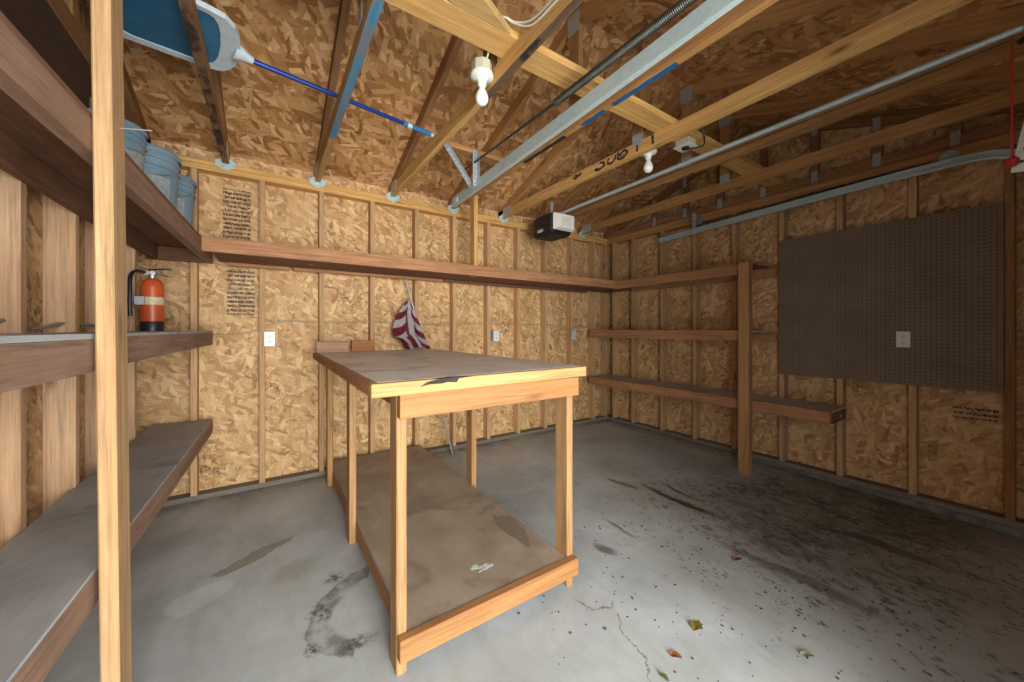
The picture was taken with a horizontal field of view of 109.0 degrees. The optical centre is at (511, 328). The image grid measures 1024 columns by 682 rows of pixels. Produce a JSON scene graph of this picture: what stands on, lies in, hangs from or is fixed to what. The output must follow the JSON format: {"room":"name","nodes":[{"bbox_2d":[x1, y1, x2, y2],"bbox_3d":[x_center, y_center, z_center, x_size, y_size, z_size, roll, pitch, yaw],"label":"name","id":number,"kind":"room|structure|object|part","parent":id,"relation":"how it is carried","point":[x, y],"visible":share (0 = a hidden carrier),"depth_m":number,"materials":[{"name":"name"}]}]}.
{"room":"garage","nodes":[
{"label":"garage","id":0,"kind":"room"},
{"bbox_2d":[0,0,150,548],"bbox_3d":[-1.505,-0.327,0.967,0.106,3.264,3.807,0,0,-34],"label":"wall","id":1,"kind":"structure","parent":0,"point":[48,433],"depth_m":1.48,"materials":[{"name":"wood"}]},
{"bbox_2d":[0,318,127,330],"bbox_3d":[-1.528,-0.014,1.023,0.020,0.042,2.800,0,0,-34],"label":"cable","id":2,"kind":"object","parent":1,"relation":"attached to","point":[2,320],"visible":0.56,"depth_m":1.40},
{"bbox_3d":[-1.476,-1.174,0.932,0.090,0.038,3.690,0,0,-34],"label":"plate","id":3,"kind":"part","parent":1,"relation":"part of","materials":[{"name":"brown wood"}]},
{"bbox_3d":[-1.476,-1.212,0.932,0.090,0.037,3.690,0,0,-34],"label":"plate","id":4,"kind":"part","parent":1,"relation":"part of","materials":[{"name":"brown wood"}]},
{"bbox_2d":[137,140,610,507],"bbox_3d":[-0.607,-0.045,3.793,4.715,2.560,0.102,0,0,-34],"label":"wall","id":5,"kind":"structure","parent":0,"point":[266,405],"depth_m":3.11,"materials":[{"name":"brown wood"}]},
{"bbox_2d":[178,0,236,170],"bbox_3d":[-1.135,-1.565,1.226,0.132,0.775,3.768,0,0,-34],"label":"roof truss","id":6,"kind":"object","parent":5,"relation":"on","point":[210,79],"visible":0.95,"depth_m":1.88,"materials":[{"name":"brown wood"}]},
{"bbox_3d":[-2.059,-1.288,2.647,0.002,0.095,0.150,0,0,-34],"label":"gusset plate","id":7,"kind":"part","parent":6,"relation":"part of","materials":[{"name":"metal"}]},
{"bbox_2d":[449,0,509,34],"bbox_3d":[-0.420,-1.340,1.153,0.139,0.038,1.278,0,0,39],"label":"diagonal brace","id":8,"kind":"object","parent":6,"relation":"on","point":[485,10],"visible":1,"depth_m":1.52,"materials":[{"name":"yellow wood"}]},
{"bbox_2d":[264,332,274,345],"bbox_3d":[-1.922,0.078,2.895,0.072,0.116,0.090,0,0,-34],"label":"electrical outlet","id":9,"kind":"object","parent":5,"relation":"attached to","point":[269,337],"visible":1,"depth_m":2.86,"materials":[{"name":"white plastic"}]},
{"bbox_2d":[309,0,384,187],"bbox_3d":[-0.630,-1.565,1.564,0.132,0.775,3.768,0,0,-34],"label":"roof truss","id":10,"kind":"object","parent":5,"relation":"on","point":[369,11],"visible":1,"depth_m":2.02,"materials":[{"name":"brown wood"}]},
{"bbox_3d":[-0.647,-1.336,1.552,0.002,0.078,0.080,0,0,-34],"label":"gusset plate","id":11,"kind":"part","parent":10,"relation":"part of","materials":[{"name":"metal"}]},
{"bbox_3d":[-0.630,-1.590,1.564,0.038,0.539,0.088,0,0,-34],"label":"king post","id":12,"kind":"part","parent":10,"relation":"part of","materials":[{"name":"silver wood"}]},
{"bbox_3d":[-0.604,1.216,3.788,4.715,0.038,0.090,0,0,-34],"label":"sill plate","id":13,"kind":"part","parent":5,"relation":"part of","materials":[{"name":"brown wood"}]},
{"bbox_3d":[-0.604,-1.212,3.788,4.715,0.037,0.090,0,0,-34],"label":"plate","id":14,"kind":"part","parent":5,"relation":"part of","materials":[{"name":"brown wood"}]},
{"bbox_3d":[-0.604,-1.174,3.788,4.715,0.038,0.090,0,0,-34],"label":"plate","id":15,"kind":"part","parent":5,"relation":"part of","materials":[{"name":"brown wood"}]},
{"bbox_2d":[213,320,600,335],"bbox_3d":[-0.610,-0.010,3.793,4.400,0.130,0.017,0,0,-34],"label":"cable","id":16,"kind":"object","parent":5,"relation":"attached to","point":[285,320],"visible":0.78,"depth_m":3.27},
{"bbox_2d":[201,180,631,292],"bbox_3d":[-0.320,-0.968,3.646,4.216,0.995,0.458,0,0,-34],"label":"wall shelf","id":17,"kind":"object","parent":5,"relation":"attached to","point":[236,252],"visible":0.92,"depth_m":3.09,"materials":[{"name":"brown wood"}]},
{"bbox_2d":[386,0,583,201],"bbox_3d":[-0.114,-1.565,1.908,0.132,0.775,3.768,0,0,-34],"label":"roof truss","id":18,"kind":"object","parent":5,"relation":"on","point":[537,34],"visible":0.78,"depth_m":2.18,"materials":[{"name":"brown wood"}]},
{"bbox_2d":[123,0,433,136],"bbox_3d":[-1.071,-1.349,1.906,1.558,0.089,0.481,0,0,-34],"label":"skimmer","id":19,"kind":"object","parent":18,"relation":"on","point":[159,25],"visible":0.88,"depth_m":1.67,"materials":[{"name":"plastic"}]},
{"bbox_3d":[-1.507,-1.349,1.620,0.480,0.024,0.448,0,0,-41],"label":"net frame","id":20,"kind":"part","parent":19,"relation":"part of","materials":[{"name":"plastic"}]},
{"bbox_3d":[-1.073,-1.288,3.306,0.002,0.095,0.150,0,0,-34],"label":"gusset plate","id":21,"kind":"part","parent":18,"relation":"part of","materials":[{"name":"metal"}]},
{"bbox_2d":[470,56,492,106],"bbox_3d":[-0.151,-1.222,1.824,0.116,0.213,0.116,0,0,-34],"label":"lampholder","id":22,"kind":"object","parent":18,"relation":"attached to","point":[481,74],"visible":1,"depth_m":1.80,"materials":[{"name":"white ceramic"}]},
{"bbox_3d":[-0.151,-1.165,1.824,0.066,0.097,0.066,0,0,-34],"label":"light bulb","id":23,"kind":"part","parent":22,"relation":"part of","materials":[{"name":"white glass"}]},
{"bbox_3d":[-0.114,-1.590,1.908,0.038,0.539,0.088,0,0,-34],"label":"king post","id":24,"kind":"part","parent":18,"relation":"part of","materials":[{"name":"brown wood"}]},
{"bbox_2d":[503,0,557,27],"bbox_3d":[0.298,-1.330,1.228,0.099,0.103,1.108,0,0,-39],"label":"cable","id":25,"kind":"object","parent":18,"relation":"attached to","point":[518,23],"visible":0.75,"depth_m":1.54,"materials":[{"name":"white plastic"}]},
{"bbox_2d":[444,0,742,206],"bbox_3d":[0.203,-0.502,1.778,0.347,1.675,2.994,0,0,-34],"label":"door track","id":26,"kind":"object","parent":18,"relation":"hanging from","point":[708,12],"visible":0.98,"depth_m":1.69,"materials":[{"name":"metal"}]},
{"bbox_2d":[464,0,697,169],"bbox_3d":[0.233,-1.224,1.964,0.040,0.077,2.313,0,0,-34],"label":"spring","id":27,"kind":"object","parent":26,"relation":"attached to","point":[680,6],"visible":1,"depth_m":1.62,"materials":[{"name":"metal"}]},
{"bbox_3d":[-0.087,-1.236,2.443,0.016,0.054,1.160,0,0,-34],"label":"pull rod","id":28,"kind":"part","parent":27,"relation":"part of","materials":[{"name":"metal"}]},
{"bbox_2d":[490,331,498,340],"bbox_3d":[-0.195,0.077,4.048,0.072,0.116,0.090,0,0,-34],"label":"electrical outlet","id":29,"kind":"object","parent":5,"relation":"attached to","point":[494,335],"visible":1,"depth_m":4.02,"materials":[{"name":"white plastic"}]},
{"bbox_3d":[-0.174,0.077,4.016,0.072,0.116,0.006,0,0,-34],"label":"plate","id":30,"kind":"part","parent":29,"relation":"part of","materials":[{"name":"white plastic"}]},
{"bbox_2d":[571,330,575,338],"bbox_3d":[0.781,0.073,4.630,0.072,0.116,0.030,0,0,-34],"label":"electrical outlet","id":31,"kind":"object","parent":5,"relation":"attached to","point":[573,332],"visible":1,"depth_m":4.62,"materials":[{"name":"white plastic"}]},
{"bbox_2d":[447,0,778,213],"bbox_3d":[0.393,-1.565,2.247,0.132,0.775,3.768,0,0,-34],"label":"roof truss","id":32,"kind":"object","parent":5,"relation":"on","point":[572,30],"visible":0.78,"depth_m":2.12,"materials":[{"name":"brown wood"}]},
{"bbox_2d":[440,141,524,171],"bbox_3d":[-0.239,-1.339,2.829,0.775,0.038,0.090,0,0,-34],"label":"blocking","id":33,"kind":"object","parent":32,"relation":"on","point":[462,150],"visible":0.46,"depth_m":2.78,"materials":[{"name":"brown wood"}]},
{"bbox_3d":[0.376,-1.869,2.236,0.002,0.120,0.100,0,0,-34],"label":"gusset plate","id":34,"kind":"part","parent":32,"relation":"part of","materials":[{"name":"metal"}]},
{"bbox_3d":[0.393,-1.590,2.247,0.038,0.539,0.088,0,0,-34],"label":"king post","id":35,"kind":"part","parent":32,"relation":"part of","materials":[{"name":"brown wood"}]},
{"bbox_2d":[498,0,974,222],"bbox_3d":[0.900,-1.565,2.586,0.132,0.775,3.768,0,0,-34],"label":"roof truss","id":36,"kind":"object","parent":5,"relation":"on","point":[917,13],"visible":0.89,"depth_m":1.92,"materials":[{"name":"brown wood"}]},
{"bbox_3d":[-0.059,-1.288,3.984,0.002,0.095,0.150,0,0,-34],"label":"gusset plate","id":37,"kind":"part","parent":36,"relation":"part of","materials":[{"name":"metal"}]},
{"bbox_2d":[385,0,784,187],"bbox_3d":[0.678,-1.339,2.185,4.215,0.038,0.140,0,0,-34],"label":"brace","id":38,"kind":"object","parent":36,"relation":"on","point":[545,63],"visible":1,"depth_m":1.83,"materials":[{"name":"brown wood"}]},
{"bbox_2d":[673,136,697,152],"bbox_3d":[1.215,-1.289,2.556,0.110,0.062,0.120,0,0,-34],"label":"receptacle","id":39,"kind":"object","parent":38,"relation":"attached to","point":[687,142],"visible":0.97,"depth_m":2.53,"materials":[{"name":"white plastic"}]},
{"bbox_2d":[685,127,704,149],"bbox_3d":[1.263,-1.322,2.512,0.124,0.154,0.053,0,0,23],"label":"power cord","id":40,"kind":"object","parent":39,"relation":"attached to","point":[701,127],"visible":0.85,"depth_m":2.50,"materials":[{"name":"black plastic"}]},
{"bbox_3d":[0.883,-1.336,2.575,0.002,0.078,0.080,0,0,-34],"label":"gusset plate","id":41,"kind":"part","parent":36,"relation":"part of","materials":[{"name":"metal"}]},
{"bbox_3d":[0.900,-1.590,2.586,0.038,0.539,0.088,0,0,-34],"label":"king post","id":42,"kind":"part","parent":36,"relation":"part of","materials":[{"name":"brown wood"}]},
{"bbox_2d":[641,149,656,172],"bbox_3d":[0.975,-1.224,2.612,0.116,0.213,0.116,0,0,-34],"label":"lampholder","id":43,"kind":"object","parent":36,"relation":"attached to","point":[648,166],"visible":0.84,"depth_m":2.59,"materials":[{"name":"white ceramic"}]},
{"bbox_3d":[0.975,-1.167,2.612,0.066,0.097,0.066,0,0,-34],"label":"light bulb","id":44,"kind":"part","parent":43,"relation":"part of","materials":[{"name":"white glass"}]},
{"bbox_2d":[549,4,1023,216],"bbox_3d":[1.407,-1.565,2.925,0.132,0.775,3.768,0,0,-34],"label":"roof truss","id":45,"kind":"object","parent":5,"relation":"on","point":[994,22],"visible":0.63,"depth_m":2.05,"materials":[{"name":"brown wood"}]},
{"bbox_3d":[1.390,-1.336,2.913,0.002,0.078,0.080,0,0,-34],"label":"gusset plate","id":46,"kind":"part","parent":45,"relation":"part of","materials":[{"name":"metal"}]},
{"bbox_3d":[1.390,-1.869,2.913,0.002,0.120,0.100,0,0,-34],"label":"gusset plate","id":47,"kind":"part","parent":45,"relation":"part of","materials":[{"name":"metal"}]},
{"bbox_3d":[1.407,-1.590,2.925,0.038,0.539,0.088,0,0,-34],"label":"king post","id":48,"kind":"part","parent":45,"relation":"part of","materials":[{"name":"brown wood"}]},
{"bbox_2d":[576,61,1023,238],"bbox_3d":[1.910,-1.565,3.261,0.132,0.775,3.768,0,0,-34],"label":"roof truss","id":49,"kind":"object","parent":5,"relation":"on","point":[998,74],"visible":0.74,"depth_m":2.70,"materials":[{"name":"brown wood"}]},
{"bbox_3d":[0.952,-1.288,4.659,0.002,0.095,0.150,0,0,-34],"label":"gusset plate","id":50,"kind":"part","parent":49,"relation":"part of","materials":[{"name":"metal"}]},
{"bbox_3d":[1.893,-1.336,3.249,0.002,0.078,0.080,0,0,-34],"label":"gusset plate","id":51,"kind":"part","parent":49,"relation":"part of","materials":[{"name":"metal"}]},
{"bbox_3d":[1.893,-1.869,3.249,0.002,0.120,0.100,0,0,-34],"label":"gusset plate","id":52,"kind":"part","parent":49,"relation":"part of","materials":[{"name":"metal"}]},
{"bbox_3d":[1.910,-1.590,3.261,0.038,0.539,0.088,0,0,-34],"label":"king post","id":53,"kind":"part","parent":49,"relation":"part of","materials":[{"name":"brown wood"}]},
{"bbox_2d":[43,419,1023,681],"bbox_3d":[0.691,1.360,1.845,5.600,0.250,5.500,0,0,-34],"label":"floor","id":54,"kind":"structure","parent":0,"point":[265,584],"depth_m":1.78,"materials":[{"name":"concrete"}]},
{"bbox_2d":[0,0,212,681],"bbox_3d":[-1.288,-0.184,1.073,0.380,2.882,3.656,0,0,-34],"label":"shelving unit","id":55,"kind":"object","parent":54,"relation":"on","point":[74,556],"visible":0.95,"depth_m":1.00,"materials":[{"name":"brown wood"}]},
{"bbox_2d":[0,0,89,107],"bbox_3d":[-1.222,-0.865,0.651,0.020,0.570,2.240,0,0,-34],"label":"plank","id":56,"kind":"object","parent":55,"relation":"on","point":[35,20],"visible":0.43,"depth_m":1.30,"materials":[{"name":"brown wood"}]},
{"bbox_3d":[-1.309,-0.573,1.059,0.326,0.014,3.655,0,0,-34],"label":"shelf","id":57,"kind":"part","parent":55,"relation":"part of","materials":[{"name":"brown wood"}]},
{"bbox_3d":[-1.309,0.020,1.059,0.326,0.014,3.655,0,0,-34],"label":"shelf","id":58,"kind":"part","parent":55,"relation":"part of","materials":[{"name":"brown wood"}]},
{"bbox_3d":[-1.309,0.660,1.059,0.326,0.010,3.655,0,0,-34],"label":"shelf","id":59,"kind":"part","parent":55,"relation":"part of","materials":[{"name":"wood"}]},
{"bbox_3d":[-1.136,-0.184,1.034,0.038,2.882,0.110,-1,0,-34],"label":"post","id":60,"kind":"part","parent":55,"relation":"part of","materials":[{"name":"brown wood"}]},
{"bbox_2d":[87,108,147,170],"bbox_3d":[-1.591,-0.693,1.433,0.231,0.226,0.231,0,0,-34],"label":"bucket","id":61,"kind":"object","parent":55,"relation":"on","point":[135,140],"visible":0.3,"depth_m":1.44,"materials":[{"name":"blue plastic"}]},
{"bbox_3d":[-1.591,-0.795,1.433,0.231,0.022,0.231,0,0,-34],"label":"lid","id":62,"kind":"part","parent":61,"relation":"part of","materials":[{"name":"blue plastic"}]},
{"bbox_2d":[127,269,171,330],"bbox_3d":[-2.142,-0.174,2.131,0.150,0.373,0.193,0,0,25],"label":"fire extinguisher","id":63,"kind":"object","parent":55,"relation":"on","point":[151,300],"visible":0.95,"depth_m":2.13,"materials":[{"name":"red metal"}]},
{"bbox_2d":[143,142,181,207],"bbox_3d":[-1.842,-0.731,1.806,0.308,0.301,0.308,0,0,-34],"label":"bucket","id":64,"kind":"object","parent":55,"relation":"on","point":[162,166],"visible":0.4,"depth_m":1.78,"materials":[{"name":"blue plastic"}]},
{"bbox_3d":[-1.783,-0.775,1.750,0.143,0.084,0.304,0,0,44],"label":"bail handle","id":65,"kind":"part","parent":64,"relation":"part of","materials":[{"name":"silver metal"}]},
{"bbox_3d":[-1.842,-0.867,1.806,0.308,0.029,0.308,0,0,-34],"label":"lid","id":66,"kind":"part","parent":64,"relation":"part of","materials":[{"name":"blue plastic"}]},
{"bbox_2d":[176,174,196,225],"bbox_3d":[-2.021,-0.731,2.107,0.308,0.301,0.308,0,0,-34],"label":"bucket","id":67,"kind":"object","parent":55,"relation":"on","point":[187,187],"visible":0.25,"depth_m":2.11,"materials":[{"name":"blue plastic"}]},
{"bbox_3d":[-2.021,-0.867,2.107,0.308,0.029,0.308,0,0,-34],"label":"lid","id":68,"kind":"part","parent":67,"relation":"part of","materials":[{"name":"blue plastic"}]},
{"bbox_2d":[393,279,453,454],"bbox_3d":[-0.827,0.383,3.446,0.575,1.700,0.116,0,0,-23],"label":"flag","id":69,"kind":"object","parent":54,"relation":"on","point":[407,328],"visible":0.97,"depth_m":3.38,"materials":[{"name":"fabric"}]},
{"bbox_2d":[313,349,585,675],"bbox_3d":[-0.633,0.721,2.385,1.028,1.076,2.131,0,0,-34],"label":"workbench","id":70,"kind":"object","parent":54,"relation":"on","point":[443,559],"visible":1,"depth_m":1.75,"materials":[{"name":"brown wood"}]},
{"bbox_3d":[-1.449,0.730,2.898,0.038,1.011,0.090,0,0,-34],"label":"leg","id":71,"kind":"part","parent":70,"relation":"part of","materials":[{"name":"brown wood"}]},
{"bbox_2d":[316,341,348,352],"bbox_3d":[-1.432,0.141,2.915,0.233,0.086,0.038,0,0,-34],"label":"wood block","id":72,"kind":"object","parent":70,"relation":"on","point":[321,346],"visible":0.98,"depth_m":2.90,"materials":[{"name":"wood"}]},
{"bbox_3d":[-1.019,0.209,2.068,0.026,0.047,1.954,0,0,-34],"label":"edge trim","id":73,"kind":"part","parent":70,"relation":"part of","materials":[{"name":"brown wood"}]},
{"bbox_3d":[-0.938,0.730,2.133,0.038,1.012,0.090,0,0,-34],"label":"leg","id":74,"kind":"part","parent":70,"relation":"part of","materials":[{"name":"brown wood"}]},
{"bbox_3d":[-0.945,1.171,2.212,0.038,0.088,2.072,0,0,-34],"label":"rail","id":75,"kind":"part","parent":70,"relation":"part of","materials":[{"name":"brown wood"}]},
{"bbox_2d":[351,340,374,350],"bbox_3d":[-1.250,0.141,3.063,0.180,0.088,0.038,0,0,-34],"label":"wood block","id":76,"kind":"object","parent":70,"relation":"on","point":[365,345],"visible":1,"depth_m":3.05,"materials":[{"name":"brown wood"}]},
{"bbox_3d":[-0.903,0.270,2.151,0.038,0.091,1.920,0,0,-34],"label":"rail","id":77,"kind":"part","parent":70,"relation":"part of","materials":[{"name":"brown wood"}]},
{"bbox_3d":[-0.426,0.742,1.366,0.038,1.035,0.090,0,0,-34],"label":"leg","id":78,"kind":"part","parent":70,"relation":"part of","materials":[{"name":"brown wood"}]},
{"bbox_2d":[333,445,565,630],"bbox_3d":[-0.633,1.119,2.420,0.783,0.016,2.072,0,0,-34],"label":"shelf","id":79,"kind":"object","parent":70,"relation":"attached to","point":[463,548],"depth_m":1.94,"materials":[{"name":"brown wood"}]},
{"bbox_3d":[-0.296,0.730,2.655,0.038,1.011,0.090,0,0,-34],"label":"leg","id":80,"kind":"part","parent":70,"relation":"part of","materials":[{"name":"brown wood"}]},
{"bbox_3d":[-0.060,0.209,1.527,1.027,0.047,0.038,0,0,-35],"label":"edge trim","id":81,"kind":"part","parent":70,"relation":"part of","materials":[{"name":"yellow wood"}]},
{"bbox_3d":[-0.046,1.148,1.542,0.863,0.082,0.038,0,0,-34],"label":"rail","id":82,"kind":"part","parent":70,"relation":"part of","materials":[{"name":"brown wood"}]},
{"bbox_3d":[0.260,0.742,1.824,0.038,1.035,0.090,0,0,-34],"label":"leg","id":83,"kind":"part","parent":70,"relation":"part of","materials":[{"name":"brown wood"}]},
{"bbox_2d":[659,671,668,681],"bbox_3d":[0.553,1.266,1.332,0.020,0.010,0.040,0,2,-35],"label":"fallen leaf","id":84,"kind":"object","parent":54,"relation":"on","point":[664,675],"visible":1,"depth_m":1.33,"materials":[{"name":"green plant"}]},
{"bbox_2d":[669,651,681,657],"bbox_3d":[0.635,1.265,1.416,0.034,0.010,0.034,0,0,-25],"label":"fallen leaf","id":85,"kind":"object","parent":54,"relation":"on","point":[671,653],"visible":1,"depth_m":1.42,"materials":[{"name":"orange plant"}]},
{"bbox_2d":[690,620,701,630],"bbox_3d":[0.786,1.264,1.559,0.045,0.010,0.065,2,2,39],"label":"fallen leaf","id":86,"kind":"object","parent":54,"relation":"on","point":[695,625],"visible":1,"depth_m":1.56,"materials":[{"name":"yellow plant"}]},
{"bbox_2d":[589,262,845,474],"bbox_3d":[1.819,0.338,3.843,0.444,1.836,2.470,0,0,-34],"label":"shelving unit","id":87,"kind":"object","parent":54,"relation":"on","point":[746,402],"visible":0.98,"depth_m":3.35,"materials":[{"name":"brown wood"}]},
{"bbox_3d":[1.866,0.630,3.874,0.330,0.016,2.470,0,0,-34],"label":"shelf","id":88,"kind":"part","parent":87,"relation":"part of","materials":[{"name":"brown wood"}]},
{"bbox_3d":[2.035,0.338,3.185,0.074,1.836,0.085,0,0,-34],"label":"post","id":89,"kind":"part","parent":87,"relation":"part of","materials":[{"name":"brown wood"}]},
{"bbox_3d":[1.716,0.021,4.099,0.330,0.016,1.930,0,0,-34],"label":"shelf","id":90,"kind":"part","parent":87,"relation":"part of","materials":[{"name":"brown wood"}]},
{"bbox_3d":[1.827,-0.569,3.932,0.330,0.016,1.528,0,0,-34],"label":"shelf","id":91,"kind":"part","parent":87,"relation":"part of","materials":[{"name":"brown wood"}]},
{"bbox_2d":[516,450,1023,681],"bbox_3d":[1.293,1.263,2.349,3.015,0.064,2.840,0,0,-34],"label":"debris","id":92,"kind":"object","parent":54,"relation":"on","point":[678,450],"visible":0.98,"depth_m":2.00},
{"bbox_2d":[800,650,814,656],"bbox_3d":[1.157,1.272,1.428,0.050,0.010,0.028,1,1,9],"label":"fallen leaf","id":93,"kind":"object","parent":54,"relation":"on","point":[804,652],"visible":1,"depth_m":1.43,"materials":[{"name":"beige plant"}]},
{"bbox_2d":[852,568,865,579],"bbox_3d":[1.805,1.271,1.897,0.035,0.010,0.080,1,1,5],"label":"fallen leaf","id":94,"kind":"object","parent":54,"relation":"on","point":[861,574],"visible":1,"depth_m":1.90,"materials":[{"name":"plant"}]},
{"bbox_2d":[84,0,1023,233],"bbox_3d":[0.447,-1.575,2.211,5.400,0.796,4.580,0,0,-34],"label":"ceiling","id":95,"kind":"structure","parent":0,"point":[272,118],"depth_m":2.48,"materials":[{"name":"brown wood"}]},
{"bbox_2d":[534,23,1023,241],"bbox_3d":[1.211,-0.976,2.686,0.282,0.698,3.160,0,0,-34],"label":"garage door opener","id":96,"kind":"object","parent":95,"relation":"hanging from","point":[552,226],"visible":1,"depth_m":1.97,"materials":[{"name":"black plastic"}]},
{"bbox_2d":[553,212,573,232],"bbox_3d":[0.536,-1.085,3.703,0.269,0.166,0.056,0,0,-34],"label":"light","id":97,"kind":"object","parent":96,"relation":"attached to","point":[562,223],"depth_m":3.67,"materials":[{"name":"white plastic"}]},
{"bbox_3d":[2.022,-0.919,1.476,0.009,0.448,0.008,0,0,-11],"label":"release cord","id":98,"kind":"part","parent":96,"relation":"part of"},
{"bbox_3d":[2.022,-0.675,1.475,0.036,0.040,0.035,0,0,-34],"label":"release handle","id":99,"kind":"part","parent":96,"relation":"part of","materials":[{"name":"red plastic"}]},
{"bbox_3d":[2.057,-0.887,1.430,0.003,0.522,0.042,0,9,-34],"label":"door arm","id":100,"kind":"part","parent":96,"relation":"part of","materials":[{"name":"metal"}]},
{"bbox_3d":[2.048,-1.165,1.435,0.012,0.020,0.081,0,-30,-34],"label":"release arm","id":101,"kind":"part","parent":96,"relation":"part of","materials":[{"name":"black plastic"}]},
{"bbox_2d":[603,102,1023,538],"bbox_3d":[2.347,-0.327,3.541,0.106,3.264,3.807,0,0,-34],"label":"wall","id":102,"kind":"structure","parent":0,"point":[958,454],"depth_m":3.02,"materials":[{"name":"oriented strand board"},{"name":"fir"},{"name":"concrete"}]},
{"bbox_3d":[1.722,-1.300,4.422,0.002,0.100,0.044,0,0,-34],"label":"gusset plate","id":103,"kind":"part","parent":102,"relation":"part of","materials":[{"name":"metal"}]},
{"bbox_3d":[1.939,-1.643,4.098,0.002,0.100,0.044,0,0,-34],"label":"gusset plate","id":104,"kind":"part","parent":102,"relation":"part of","materials":[{"name":"metal"}]},
{"bbox_3d":[1.939,-1.300,4.098,0.002,0.100,0.044,0,0,-34],"label":"gusset plate","id":105,"kind":"part","parent":102,"relation":"part of","materials":[{"name":"metal"}]},
{"bbox_2d":[617,317,776,321],"bbox_3d":[1.910,-0.105,4.193,0.015,0.030,1.950,0,0,-34],"label":"cable","id":106,"kind":"object","parent":102,"relation":"attached to","point":[770,317],"visible":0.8,"depth_m":4.02,"materials":[{"name":"plastic"}]},
{"bbox_3d":[2.150,-1.300,3.782,0.002,0.100,0.044,0,0,-34],"label":"gusset plate","id":107,"kind":"part","parent":102,"relation":"part of","materials":[{"name":"metal"}]},
{"bbox_3d":[2.372,-1.300,3.449,0.002,0.100,0.044,0,0,-34],"label":"gusset plate","id":108,"kind":"part","parent":102,"relation":"part of","materials":[{"name":"metal"}]},
{"bbox_3d":[2.369,-1.174,3.501,0.090,0.038,3.690,0,0,-34],"label":"plate","id":109,"kind":"part","parent":102,"relation":"part of","materials":[{"name":"brown wood"}]},
{"bbox_3d":[2.369,-1.212,3.501,0.090,0.037,3.690,0,0,-34],"label":"plate","id":110,"kind":"part","parent":102,"relation":"part of","materials":[{"name":"brown wood"}]},
{"bbox_3d":[2.589,-1.706,3.125,0.002,0.100,0.044,0,0,-34],"label":"gusset plate","id":111,"kind":"part","parent":102,"relation":"part of","materials":[{"name":"metal"}]},
{"bbox_3d":[2.589,-1.300,3.125,0.002,0.100,0.044,0,0,-34],"label":"gusset plate","id":112,"kind":"part","parent":102,"relation":"part of","materials":[{"name":"metal"}]},
{"bbox_3d":[2.369,1.216,3.501,0.090,0.038,3.690,0,0,-34],"label":"sill plate","id":113,"kind":"part","parent":102,"relation":"part of","materials":[{"name":"brown wood"}]},
{"bbox_2d":[658,149,1015,242],"bbox_3d":[2.435,-0.459,3.115,0.196,1.587,2.666,0,0,-31],"label":"door track","id":114,"kind":"object","parent":102,"relation":"attached to","point":[996,153],"visible":0.98,"depth_m":2.73,"materials":[{"name":"metal"}]},
{"bbox_2d":[771,178,821,192],"bbox_3d":[2.457,-1.241,3.163,0.020,0.008,0.370,0,0,-34],"label":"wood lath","id":115,"kind":"object","parent":114,"relation":"on","point":[821,178],"visible":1,"depth_m":3.15,"materials":[{"name":"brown wood"}]},
{"bbox_2d":[690,150,959,227],"bbox_3d":[2.396,-1.117,3.134,0.058,0.091,1.852,0,0,-31],"label":"spring","id":116,"kind":"object","parent":114,"relation":"attached to","point":[953,153],"visible":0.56,"depth_m":2.82,"materials":[{"name":"metal"}]},
{"bbox_3d":[2.146,-1.097,3.538,0.016,0.029,0.902,0,0,-31],"label":"pull rod","id":117,"kind":"part","parent":116,"relation":"part of","materials":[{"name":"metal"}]},
{"bbox_3d":[2.802,-1.578,2.806,0.002,0.100,0.044,0,0,-34],"label":"gusset plate","id":118,"kind":"part","parent":102,"relation":"part of","materials":[{"name":"metal"}]},
{"bbox_3d":[2.802,-1.300,2.806,0.002,0.100,0.044,0,0,-34],"label":"gusset plate","id":119,"kind":"part","parent":102,"relation":"part of","materials":[{"name":"metal"}]},
{"bbox_2d":[779,202,1003,392],"bbox_3d":[2.770,-0.198,2.814,0.005,1.209,1.222,0,0,-34],"label":"pegboard","id":120,"kind":"object","parent":102,"relation":"attached to","point":[845,295],"visible":1,"depth_m":2.67,"materials":[{"name":"brown wood"}]},
{"bbox_2d":[896,331,909,347],"bbox_3d":[2.859,0.076,2.668,0.009,0.116,0.072,0,0,-34],"label":"electrical outlet","id":121,"kind":"object","parent":120,"relation":"attached to","point":[902,337],"visible":1,"depth_m":2.67,"materials":[{"name":"white plastic"}]},
{"bbox_3d":[3.017,-1.300,2.485,0.002,0.100,0.044,0,0,-34],"label":"gusset plate","id":122,"kind":"part","parent":102,"relation":"part of","materials":[{"name":"metal"}]}
]}

